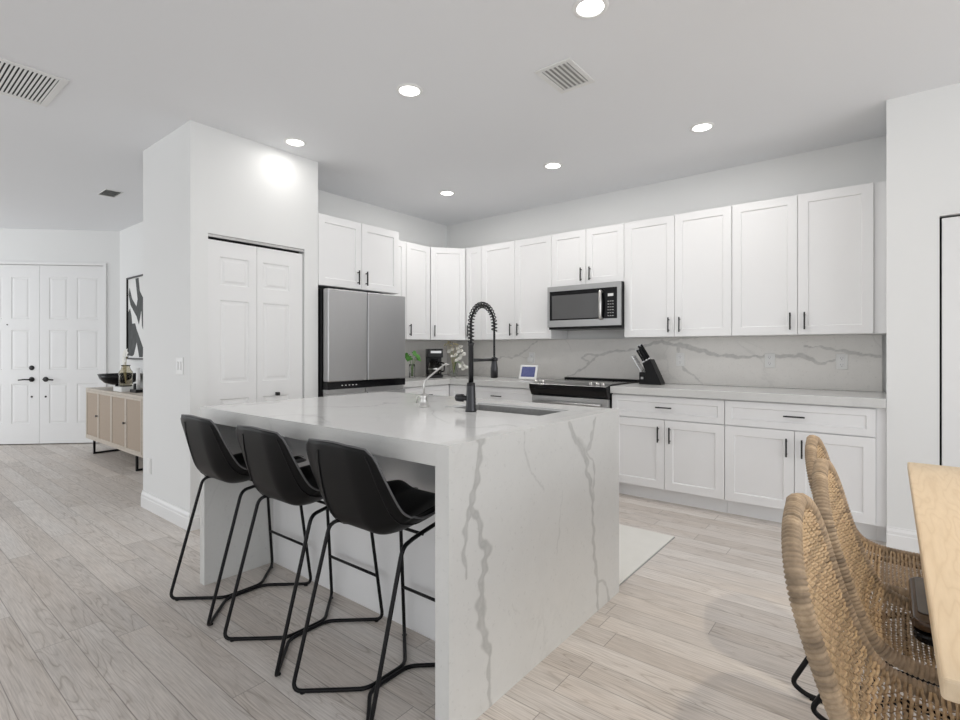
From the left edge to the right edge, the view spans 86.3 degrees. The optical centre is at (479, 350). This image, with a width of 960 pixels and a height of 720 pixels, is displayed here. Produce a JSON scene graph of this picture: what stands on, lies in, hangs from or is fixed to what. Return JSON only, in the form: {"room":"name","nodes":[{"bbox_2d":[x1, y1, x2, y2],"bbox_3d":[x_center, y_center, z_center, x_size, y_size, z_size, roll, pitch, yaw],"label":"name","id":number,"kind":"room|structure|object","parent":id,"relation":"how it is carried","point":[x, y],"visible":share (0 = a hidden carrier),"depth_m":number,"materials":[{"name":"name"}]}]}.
{"room":"kitchen","nodes":[
{"label":"kitchen","id":0,"kind":"room"},
{"bbox_2d":[0,228,119,443],"bbox_3d":[-8.096,-0.167,6.324,7.120,2.750,0.142,0,0,-6],"label":"wall","id":1,"kind":"structure","parent":0,"point":[35,245],"depth_m":6.58,"materials":[{"name":"paint"}]},
{"bbox_2d":[0,265,38,443],"bbox_3d":[-6.018,0.054,6.503,0.752,2.284,0.112,0,0,-6],"label":"door","id":2,"kind":"structure","parent":1,"relation":"in","point":[19,284],"depth_m":6.53,"materials":[{"name":"paint"}]},
{"bbox_2d":[0,261,106,386],"bbox_3d":[-5.637,0.041,6.516,1.640,2.335,0.021,0,0,-6],"label":"trim","id":3,"kind":"structure","parent":1,"relation":"attached to","point":[104,265],"depth_m":6.59,"materials":[{"name":"paint"}]},
{"bbox_2d":[39,265,102,443],"bbox_3d":[-5.253,0.054,6.587,0.778,2.284,0.112,0,0,-6],"label":"door","id":4,"kind":"structure","parent":1,"relation":"in","point":[70,297],"depth_m":6.59,"materials":[{"name":"paint"}]},
{"bbox_2d":[120,221,142,387],"bbox_3d":[-3.353,-0.167,5.656,3.275,2.750,0.120,0,0,39],"label":"wall","id":5,"kind":"structure","parent":0,"point":[131,238],"depth_m":6.43,"materials":[{"name":"paint"}]},
{"bbox_2d":[126,274,142,359],"bbox_3d":[-4.005,-0.392,6.078,1.010,1.010,0.035,0,0,39],"label":"framed artwork","id":6,"kind":"object","parent":5,"relation":"attached to","point":[134,285],"visible":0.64,"depth_m":6.24,"materials":[{"name":"fabric"}]},
{"bbox_2d":[143,120,317,511],"bbox_3d":[-1.969,-0.167,4.080,0.857,2.750,0.981,0,0,39],"label":"wall","id":7,"kind":"structure","parent":0,"point":[199,180],"depth_m":3.70,"materials":[{"name":"paint"}]},
{"bbox_2d":[147,458,150,474],"bbox_3d":[-2.507,0.878,3.876,0.074,0.120,0.010,0,0,39],"label":"wall outlet","id":8,"kind":"object","parent":7,"relation":"attached to","point":[148,459],"visible":1,"depth_m":3.87,"materials":[{"name":"white plastic"}]},
{"bbox_2d":[141,490,199,530],"bbox_3d":[-2.239,1.145,3.729,0.873,0.125,0.127,0,0,39],"label":"baseboard","id":9,"kind":"structure","parent":7,"relation":"attached to","point":[168,511],"depth_m":3.61,"materials":[{"name":"paint"}]},
{"bbox_2d":[176,357,183,374],"bbox_3d":[-2.071,0.108,3.525,0.116,0.120,0.013,0,0,39],"label":"light switch","id":10,"kind":"object","parent":7,"relation":"attached to","point":[179,360],"visible":1,"depth_m":3.51,"materials":[{"name":"white plastic"}]},
{"bbox_2d":[208,239,256,405],"bbox_3d":[-1.783,0.213,3.677,0.030,1.965,0.353,0,0,39],"label":"door","id":11,"kind":"structure","parent":7,"relation":"in","point":[232,267],"depth_m":3.67,"materials":[{"name":"paint"}]},
{"bbox_2d":[208,233,303,252],"bbox_3d":[-1.657,-0.796,3.825,0.032,0.021,0.744,0,0,39],"label":"trim","id":12,"kind":"structure","parent":7,"relation":"attached to","point":[210,235],"depth_m":3.79,"materials":[{"name":"wood"}]},
{"bbox_2d":[257,247,302,401],"bbox_3d":[-1.542,0.213,3.956,0.058,1.965,0.378,0,0,39],"label":"door","id":13,"kind":"structure","parent":7,"relation":"in","point":[279,273],"depth_m":3.95,"materials":[{"name":"paint"}]},
{"bbox_2d":[208,237,298,253],"bbox_3d":[-1.726,0.183,3.844,0.020,2.050,0.845,0,0,39],"label":"door frame","id":14,"kind":"structure","parent":0,"point":[208,237],"depth_m":3.85,"materials":[{"name":"white wood"}]},
{"bbox_2d":[318,190,446,374],"bbox_3d":[-1.155,-0.167,5.504,0.117,2.750,2.250,0,0,39],"label":"wall","id":15,"kind":"structure","parent":0,"point":[411,229],"depth_m":5.58,"materials":[{"name":"paint"}]},
{"bbox_2d":[318,213,398,294],"bbox_3d":[-1.271,-0.832,4.720,0.632,0.590,0.882,0,0,39],"label":"upper cabinet","id":16,"kind":"object","parent":15,"relation":"attached to","point":[352,256],"visible":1,"depth_m":4.50,"materials":[{"name":"paint"}]},
{"bbox_2d":[393,240,405,338],"bbox_3d":[-1.008,-0.625,5.318,0.320,1.024,0.351,0,0,39],"label":"upper cabinet","id":17,"kind":"object","parent":15,"relation":"attached to","point":[402,244],"visible":0.23,"depth_m":5.32,"materials":[{"name":"paint"}]},
{"bbox_2d":[405,242,429,339],"bbox_3d":[-0.772,-0.625,5.587,0.352,1.024,0.356,0,0,39],"label":"upper cabinet","id":18,"kind":"object","parent":15,"relation":"attached to","point":[417,256],"visible":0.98,"depth_m":5.50,"materials":[{"name":"paint"}]},
{"bbox_2d":[405,340,446,376],"bbox_3d":[-0.832,0.093,5.797,0.020,0.411,1.331,0,0,39],"label":"backsplash","id":19,"kind":"structure","parent":15,"relation":"attached to","point":[420,347],"depth_m":5.97,"materials":[{"name":"stone"}]},
{"bbox_2d":[0,442,955,719],"bbox_3d":[-3.005,1.258,3.046,17.500,0.100,9.400,0,0,39],"label":"floor","id":20,"kind":"structure","parent":0,"point":[91,627],"depth_m":2.17,"materials":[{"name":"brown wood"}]},
{"bbox_2d":[86,387,142,470],"bbox_3d":[-3.877,0.829,5.693,1.850,0.758,0.427,0,0,39],"label":"sideboard","id":21,"kind":"object","parent":20,"relation":"on","point":[114,419],"visible":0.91,"depth_m":5.47,"materials":[{"name":"brown wood"}]},
{"bbox_2d":[97,373,141,385],"bbox_3d":[-4.205,0.362,5.980,0.430,0.174,0.430,0,0,39],"label":"bowl","id":22,"kind":"object","parent":21,"relation":"on","point":[109,378],"visible":0.45,"depth_m":5.81,"materials":[{"name":"black ceramic"}]},
{"bbox_2d":[113,386,132,391],"bbox_3d":[-3.890,0.425,5.638,0.260,0.050,0.180,0,0,39],"label":"book","id":23,"kind":"object","parent":21,"relation":"on","point":[115,388],"visible":0.64,"depth_m":5.54,"materials":[{"name":"white paper"}]},
{"bbox_2d":[118,349,132,386],"bbox_3d":[-3.896,0.190,5.630,0.131,0.416,0.131,0,0,1],"label":"glass vase","id":24,"kind":"object","parent":23,"relation":"on","point":[125,375],"visible":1,"depth_m":5.59,"materials":[{"name":"beige"}]},
{"bbox_2d":[130,368,142,392],"bbox_3d":[-3.659,0.319,5.478,0.180,0.262,0.100,0,0,39],"label":"candle holder","id":25,"kind":"object","parent":21,"relation":"on","point":[136,387],"visible":0.88,"depth_m":5.46,"materials":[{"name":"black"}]},
{"bbox_2d":[136,368,139,389],"bbox_3d":[-3.659,0.304,5.478,0.036,0.232,0.036,0,0,39],"label":"candle","id":26,"kind":"object","parent":25,"relation":"on","point":[137,369],"depth_m":5.46,"materials":[{"name":"white wax"}]},
{"bbox_2d":[169,414,311,625],"bbox_3d":[-1.176,0.753,2.547,0.459,0.909,0.525,0,0,39],"label":"bar stool","id":27,"kind":"object","parent":20,"relation":"on","point":[211,455],"visible":0.68,"depth_m":2.37,"materials":[{"name":"black leather"}]},
{"bbox_2d":[223,425,383,676],"bbox_3d":[-0.743,0.753,2.201,0.459,0.909,0.525,0,0,39],"label":"bar stool","id":28,"kind":"object","parent":20,"relation":"on","point":[273,469],"visible":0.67,"depth_m":2.02,"materials":[{"name":"black metal"}]},
{"bbox_2d":[318,288,404,396],"bbox_3d":[-1.249,0.341,4.696,0.720,1.695,0.859,0,0,39],"label":"refrigerator","id":29,"kind":"object","parent":20,"relation":"on","point":[361,335],"visible":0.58,"depth_m":4.40,"materials":[{"name":"silver metal"}]},
{"bbox_2d":[292,438,434,719],"bbox_3d":[-0.338,0.753,1.877,0.459,0.909,0.525,0,0,39],"label":"bar stool","id":30,"kind":"object","parent":20,"relation":"on","point":[352,484],"visible":0.84,"depth_m":1.71,"materials":[{"name":"black metal"}]},
{"bbox_2d":[200,391,618,719],"bbox_3d":[-0.379,0.751,2.608,1.739,0.914,1.266,0,0,39],"label":"kitchen island","id":31,"kind":"object","parent":20,"relation":"on","point":[521,550],"visible":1,"depth_m":2.11,"materials":[{"name":"stone"}]},
{"bbox_2d":[204,391,606,443],"bbox_3d":[-0.400,0.309,2.627,1.682,0.030,1.262,0,0,39],"label":"island countertop","id":32,"kind":"structure","parent":31,"relation":"on","point":[392,414],"depth_m":2.34,"materials":[{"name":"stone"}]},
{"bbox_2d":[415,363,448,407],"bbox_3d":[-0.248,0.181,2.655,0.171,0.225,0.054,0,0,-10],"label":"tap","id":33,"kind":"object","parent":32,"relation":"on","point":[423,402],"visible":1,"depth_m":2.64,"materials":[{"name":"silver metal"}]},
{"bbox_2d":[455,302,497,411],"bbox_3d":[-0.012,0.027,2.541,0.115,0.533,0.231,0,0,39],"label":"kitchen faucet","id":34,"kind":"object","parent":32,"relation":"on","point":[470,398],"visible":1,"depth_m":2.45,"materials":[{"name":"black metal"}]},
{"bbox_2d":[454,404,562,415],"bbox_3d":[0.128,0.431,2.588,0.585,0.253,0.290,0,0,39],"label":"sink basin","id":35,"kind":"object","parent":32,"relation":"in","point":[499,408],"depth_m":2.70,"materials":[{"name":"silver metal"}]},
{"bbox_2d":[403,384,448,395],"bbox_3d":[-0.772,0.783,5.344,0.652,0.849,0.697,0,0,39],"label":"base cabinet","id":36,"kind":"object","parent":20,"relation":"on","point":[443,390],"visible":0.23,"depth_m":5.23,"materials":[{"name":"paint"}]},
{"bbox_2d":[450,384,533,401],"bbox_3d":[0.277,0.783,5.348,1.039,0.849,0.684,0,0,39],"label":"base cabinet","id":37,"kind":"object","parent":20,"relation":"on","point":[482,392],"visible":0.23,"depth_m":5.04,"materials":[{"name":"paint"}]},
{"bbox_2d":[403,374,552,388],"bbox_3d":[-0.187,0.329,5.277,1.675,0.058,1.335,0,0,39],"label":"countertop","id":38,"kind":"structure","parent":37,"relation":"on","point":[512,382],"depth_m":5.17,"materials":[{"name":"stone"}]},
{"bbox_2d":[405,351,420,377],"bbox_3d":[-0.727,0.152,5.496,0.171,0.294,0.109,0,0,-36],"label":"plant","id":39,"kind":"object","parent":38,"relation":"on","point":[407,357],"visible":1,"depth_m":5.47,"materials":[{"name":"green plant"}]},
{"bbox_2d":[426,349,444,377],"bbox_3d":[-0.494,0.142,5.646,0.192,0.314,0.223,0,0,-11],"label":"coffee maker","id":40,"kind":"object","parent":38,"relation":"on","point":[433,356],"visible":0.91,"depth_m":5.55,"materials":[{"name":"black plastic"}]},
{"bbox_2d":[444,341,467,376],"bbox_3d":[-0.267,0.093,5.754,0.284,0.412,0.118,0,0,4],"label":"flower vase","id":41,"kind":"object","parent":38,"relation":"on","point":[453,371],"visible":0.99,"depth_m":5.73,"materials":[{"name":"clear glass"}]},
{"bbox_2d":[519,365,537,379],"bbox_3d":[0.490,0.227,5.153,0.196,0.153,0.064,0,0,33],"label":"smart display","id":42,"kind":"object","parent":38,"relation":"on","point":[527,372],"visible":0.96,"depth_m":5.14,"materials":[{"name":"white plastic"}]},
{"bbox_2d":[529,377,638,407],"bbox_3d":[0.967,0.730,4.737,0.759,0.916,0.727,0,0,39],"label":"range","id":43,"kind":"object","parent":20,"relation":"on","point":[575,391],"visible":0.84,"depth_m":4.49,"materials":[{"name":"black metal"}]},
{"bbox_2d":[532,395,609,407],"bbox_3d":[0.783,0.731,4.508,0.753,0.635,0.043,0,0,39],"label":"oven","id":44,"kind":"object","parent":43,"relation":"in","point":[604,401],"depth_m":4.43,"materials":[{"name":"metal"}]},
{"bbox_2d":[545,378,638,385],"bbox_3d":[1.003,0.295,4.782,0.759,0.015,0.610,0,0,39],"label":"cooktop","id":45,"kind":"object","parent":43,"relation":"in","point":[608,381],"depth_m":4.76,"materials":[{"name":"black glass"}]},
{"bbox_2d":[619,524,674,585],"bbox_3d":[0.427,1.203,3.398,1.420,0.010,0.880,0,0,39],"label":"kitchen rug","id":46,"kind":"object","parent":20,"relation":"on","point":[637,546],"visible":0.24,"depth_m":3.11,"materials":[{"name":"white fabric"}]},
{"bbox_2d":[612,393,726,512],"bbox_3d":[1.639,0.783,4.257,0.874,0.849,0.684,0,0,39],"label":"base cabinet","id":47,"kind":"object","parent":20,"relation":"on","point":[672,449],"visible":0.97,"depth_m":3.98,"materials":[{"name":"paint"}]},
{"bbox_2d":[725,400,875,539],"bbox_3d":[2.324,0.783,3.710,0.873,0.849,0.684,0,0,39],"label":"base cabinet","id":48,"kind":"object","parent":20,"relation":"on","point":[765,442],"visible":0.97,"depth_m":3.48,"materials":[{"name":"paint"}]},
{"bbox_2d":[610,383,885,407],"bbox_3d":[1.994,0.329,3.963,1.804,0.058,0.660,0,0,39],"label":"countertop","id":49,"kind":"structure","parent":48,"relation":"on","point":[869,399],"depth_m":3.69,"materials":[{"name":"stone"}]},
{"bbox_2d":[639,359,664,384],"bbox_3d":[1.513,0.189,4.502,0.195,0.220,0.110,0,0,39],"label":"knife block","id":50,"kind":"object","parent":49,"relation":"on","point":[652,375],"visible":1,"depth_m":4.47,"materials":[{"name":"black wood"}]},
{"bbox_2d":[631,355,641,371],"bbox_3d":[1.394,0.121,4.559,0.099,0.148,0.011,0,0,39],"label":"kitchen knife","id":51,"kind":"object","parent":50,"relation":"on","point":[634,360],"visible":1,"depth_m":4.55,"materials":[{"name":"metal"}]},
{"bbox_2d":[636,349,644,362],"bbox_3d":[1.418,0.051,4.530,0.082,0.119,0.012,0,0,39],"label":"kitchen knife","id":52,"kind":"object","parent":50,"relation":"in","point":[637,351],"visible":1,"depth_m":4.52,"materials":[{"name":"black plastic"}]},
{"bbox_2d":[638,345,647,360],"bbox_3d":[1.437,0.024,4.522,0.095,0.140,0.012,0,0,39],"label":"kitchen knife","id":53,"kind":"object","parent":50,"relation":"in","point":[639,347],"visible":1,"depth_m":4.52,"materials":[{"name":"black plastic"}]},
{"bbox_2d":[640,344,650,358],"bbox_3d":[1.456,0.011,4.509,0.095,0.140,0.012,0,0,39],"label":"kitchen knife","id":54,"kind":"object","parent":50,"relation":"in","point":[642,346],"visible":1,"depth_m":4.50,"materials":[{"name":"black plastic"}]},
{"bbox_2d":[791,435,939,719],"bbox_3d":[1.438,0.763,1.769,0.578,0.890,0.427,0,0,39],"label":"dining chair","id":55,"kind":"object","parent":20,"relation":"on","point":[815,448],"visible":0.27,"depth_m":1.81,"materials":[{"name":"wicker"}]},
{"bbox_2d":[781,493,959,719],"bbox_3d":[0.889,0.763,0.979,0.578,0.890,0.427,0,0,39],"label":"dining chair","id":56,"kind":"object","parent":20,"relation":"on","point":[807,552],"visible":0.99,"depth_m":1.08,"materials":[{"name":"wicker"}]},
{"bbox_2d":[811,458,938,719],"bbox_3d":[1.193,0.763,1.351,0.578,0.890,0.427,0,0,39],"label":"dining chair","id":57,"kind":"object","parent":20,"relation":"on","point":[856,569],"visible":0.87,"depth_m":1.41,"materials":[{"name":"wicker"}]},
{"bbox_2d":[908,577,933,646],"bbox_3d":[1.291,0.701,1.325,0.274,0.051,0.352,0,0,39],"label":"case","id":58,"kind":"object","parent":57,"relation":"on","point":[921,628],"visible":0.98,"depth_m":1.32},
{"bbox_2d":[876,408,885,541],"bbox_3d":[2.701,0.783,3.441,0.049,0.849,0.632,0,0,39],"label":"filler panel","id":59,"kind":"object","parent":20,"relation":"on","point":[880,412],"visible":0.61,"depth_m":3.20,"materials":[{"name":"paint"}]},
{"bbox_2d":[907,462,959,703],"bbox_3d":[1.578,0.833,1.110,0.964,0.750,1.775,0,0,39],"label":"dining table","id":60,"kind":"object","parent":20,"relation":"on","point":[935,489],"visible":1,"depth_m":1.15,"materials":[{"name":"brown wood"}]},
{"bbox_2d":[0,0,959,230],"bbox_3d":[-3.005,-1.592,3.046,17.500,0.100,9.400,0,0,39],"label":"ceiling","id":61,"kind":"structure","parent":0,"point":[774,79],"depth_m":2.97,"materials":[{"name":"paint"}]},
{"bbox_2d":[0,58,68,106],"bbox_3d":[-2.736,-1.538,2.834,0.505,0.008,0.625,0,0,39],"label":"ceiling vent","id":62,"kind":"object","parent":61,"relation":"in","point":[18,81],"visible":1,"depth_m":2.96,"materials":[{"name":"metal"}]},
{"bbox_2d":[97,189,122,197],"bbox_3d":[-3.628,-1.538,5.021,0.260,0.008,0.145,0,0,39],"label":"ceiling vent","id":63,"kind":"object","parent":61,"relation":"in","point":[106,192],"visible":1,"depth_m":5.02,"materials":[{"name":"metal"}]},
{"bbox_2d":[283,138,306,146],"bbox_3d":[-1.370,-1.538,3.793,0.162,0.007,0.162,0,0,39],"label":"recessed light","id":64,"kind":"object","parent":61,"relation":"in","point":[296,142],"visible":1,"depth_m":3.79,"materials":[{"name":"white plastic"}]},
{"bbox_2d":[396,83,422,97],"bbox_3d":[-0.418,-1.538,3.038,0.162,0.007,0.162,0,0,39],"label":"recessed light","id":65,"kind":"object","parent":61,"relation":"in","point":[410,90],"visible":1,"depth_m":3.03,"materials":[{"name":"white plastic"}]},
{"bbox_2d":[439,190,454,195],"bbox_3d":[-0.323,-1.538,5.021,0.162,0.007,0.162,0,0,39],"label":"recessed light","id":66,"kind":"object","parent":61,"relation":"in","point":[445,192],"visible":1,"depth_m":5.02,"materials":[{"name":"white plastic"}]},
{"bbox_2d":[543,162,562,168],"bbox_3d":[0.610,-1.538,4.274,0.162,0.007,0.162,0,0,39],"label":"recessed light","id":67,"kind":"object","parent":61,"relation":"in","point":[551,165],"visible":1,"depth_m":4.27,"materials":[{"name":"white plastic"}]},
{"bbox_2d":[534,57,594,93],"bbox_3d":[0.480,-1.538,2.879,0.220,0.008,0.305,0,0,39],"label":"ceiling vent","id":68,"kind":"object","parent":61,"relation":"in","point":[565,75],"visible":1,"depth_m":2.87,"materials":[{"name":"metal"}]},
{"bbox_2d":[572,0,608,18],"bbox_3d":[0.496,-1.538,2.300,0.162,0.007,0.162,0,0,39],"label":"recessed light","id":69,"kind":"object","parent":61,"relation":"in","point":[583,9],"visible":1,"depth_m":2.31,"materials":[{"name":"white plastic"}]},
{"bbox_2d":[689,122,714,131],"bbox_3d":[1.534,-1.538,3.537,0.162,0.007,0.162,0,0,39],"label":"recessed light","id":70,"kind":"object","parent":61,"relation":"in","point":[703,126],"visible":1,"depth_m":3.53,"materials":[{"name":"white plastic"}]},
{"bbox_2d":[447,136,885,395],"bbox_3d":[2.506,-0.167,4.091,7.600,2.750,0.120,0,0,39],"label":"wall","id":71,"kind":"structure","parent":0,"point":[860,162],"depth_m":4.51,"materials":[{"name":"paint"}]},
{"bbox_2d":[422,247,481,340],"bbox_3d":[-0.378,-0.625,5.907,0.568,1.024,0.630,0,0,39],"label":"upper cabinet","id":72,"kind":"object","parent":71,"relation":"attached to","point":[447,265],"visible":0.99,"depth_m":5.69,"materials":[{"name":"paint"}]},
{"bbox_2d":[466,246,481,339],"bbox_3d":[0.020,-0.625,5.766,0.222,1.024,0.352,0,0,39],"label":"upper cabinet","id":73,"kind":"object","parent":71,"relation":"attached to","point":[473,255],"visible":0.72,"depth_m":5.66,"materials":[{"name":"paint"}]},
{"bbox_2d":[482,235,566,339],"bbox_3d":[0.449,-0.625,5.423,0.872,1.024,0.352,0,0,39],"label":"upper cabinet","id":74,"kind":"object","parent":71,"relation":"attached to","point":[516,275],"visible":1,"depth_m":5.28,"materials":[{"name":"paint"}]},
{"bbox_2d":[551,223,623,286],"bbox_3d":[1.083,-0.875,4.915,0.746,0.523,0.352,0,0,39],"label":"upper cabinet","id":75,"kind":"object","parent":71,"relation":"attached to","point":[592,255],"visible":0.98,"depth_m":4.79,"materials":[{"name":"paint"}]},
{"bbox_2d":[547,281,623,330],"bbox_3d":[1.045,-0.405,4.866,0.746,0.411,0.426,0,0,39],"label":"microwave","id":76,"kind":"object","parent":75,"relation":"attached to","point":[594,306],"visible":0.99,"depth_m":4.72,"materials":[{"name":"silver metal"}]},
{"bbox_2d":[447,335,881,391],"bbox_3d":[1.241,0.093,5.009,4.239,0.411,0.027,0,0,39],"label":"backsplash","id":77,"kind":"structure","parent":71,"relation":"attached to","point":[801,362],"depth_m":4.41,"materials":[{"name":"stone"}]},
{"bbox_2d":[676,353,684,365],"bbox_3d":[1.781,0.083,4.553,0.074,0.116,0.010,0,0,39],"label":"wall outlet","id":78,"kind":"object","parent":77,"relation":"attached to","point":[680,357],"visible":1,"depth_m":4.55,"materials":[{"name":"white plastic"}]},
{"bbox_2d":[765,353,774,367],"bbox_3d":[2.329,0.083,4.114,0.074,0.116,0.010,0,0,39],"label":"wall outlet","id":79,"kind":"object","parent":77,"relation":"attached to","point":[769,357],"visible":1,"depth_m":4.11,"materials":[{"name":"white plastic"}]},
{"bbox_2d":[836,354,847,369],"bbox_3d":[2.699,0.086,3.817,0.074,0.116,0.010,0,0,39],"label":"wall outlet","id":80,"kind":"object","parent":77,"relation":"attached to","point":[841,359],"visible":1,"depth_m":3.81,"materials":[{"name":"white plastic"}]},
{"bbox_2d":[839,356,844,360],"bbox_3d":[2.697,0.062,3.815,0.034,0.032,0.003,0,0,39],"label":"socket","id":81,"kind":"object","parent":80,"relation":"attached to","point":[841,358],"depth_m":3.81,"materials":[{"name":"paint"}]},
{"bbox_2d":[624,206,739,337],"bbox_3d":[1.721,-0.625,4.405,0.881,1.024,0.352,0,0,39],"label":"upper cabinet","id":82,"kind":"object","parent":71,"relation":"attached to","point":[678,267],"visible":0.99,"depth_m":4.26,"materials":[{"name":"paint"}]},
{"bbox_2d":[732,181,885,336],"bbox_3d":[2.437,-0.625,3.831,0.949,1.024,0.352,0,0,39],"label":"upper cabinet","id":83,"kind":"object","parent":71,"relation":"attached to","point":[803,264],"depth_m":3.69,"materials":[{"name":"paint"}]},
{"bbox_2d":[886,83,959,530],"bbox_3d":[3.971,-0.167,2.413,3.216,2.750,0.668,0,0,39],"label":"wall","id":84,"kind":"structure","parent":0,"point":[923,128],"depth_m":3.08,"materials":[{"name":"paint"}]},
{"bbox_2d":[886,526,919,552],"bbox_3d":[2.597,1.145,3.076,0.242,0.125,0.016,0,0,39],"label":"baseboard","id":85,"kind":"structure","parent":84,"relation":"attached to","point":[898,538],"depth_m":3.10,"materials":[{"name":"paint"}]},
{"bbox_2d":[940,211,959,217],"bbox_3d":[3.068,-0.797,2.755,0.892,0.014,0.064,0,0,39],"label":"trim","id":86,"kind":"structure","parent":84,"relation":"attached to","point":[955,213],"depth_m":2.99,"materials":[{"name":"paint"}]},
{"bbox_2d":[942,216,959,466],"bbox_3d":[3.072,0.210,2.754,0.875,1.975,0.030,0,0,39],"label":"door","id":87,"kind":"structure","parent":84,"relation":"in","point":[950,226],"depth_m":2.99,"materials":[{"name":"paint"}]},
{"bbox_2d":[940,215,959,464],"bbox_3d":[3.094,0.183,2.825,1.100,2.050,0.018,0,0,39],"label":"door frame","id":88,"kind":"structure","parent":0,"point":[959,215],"depth_m":3.07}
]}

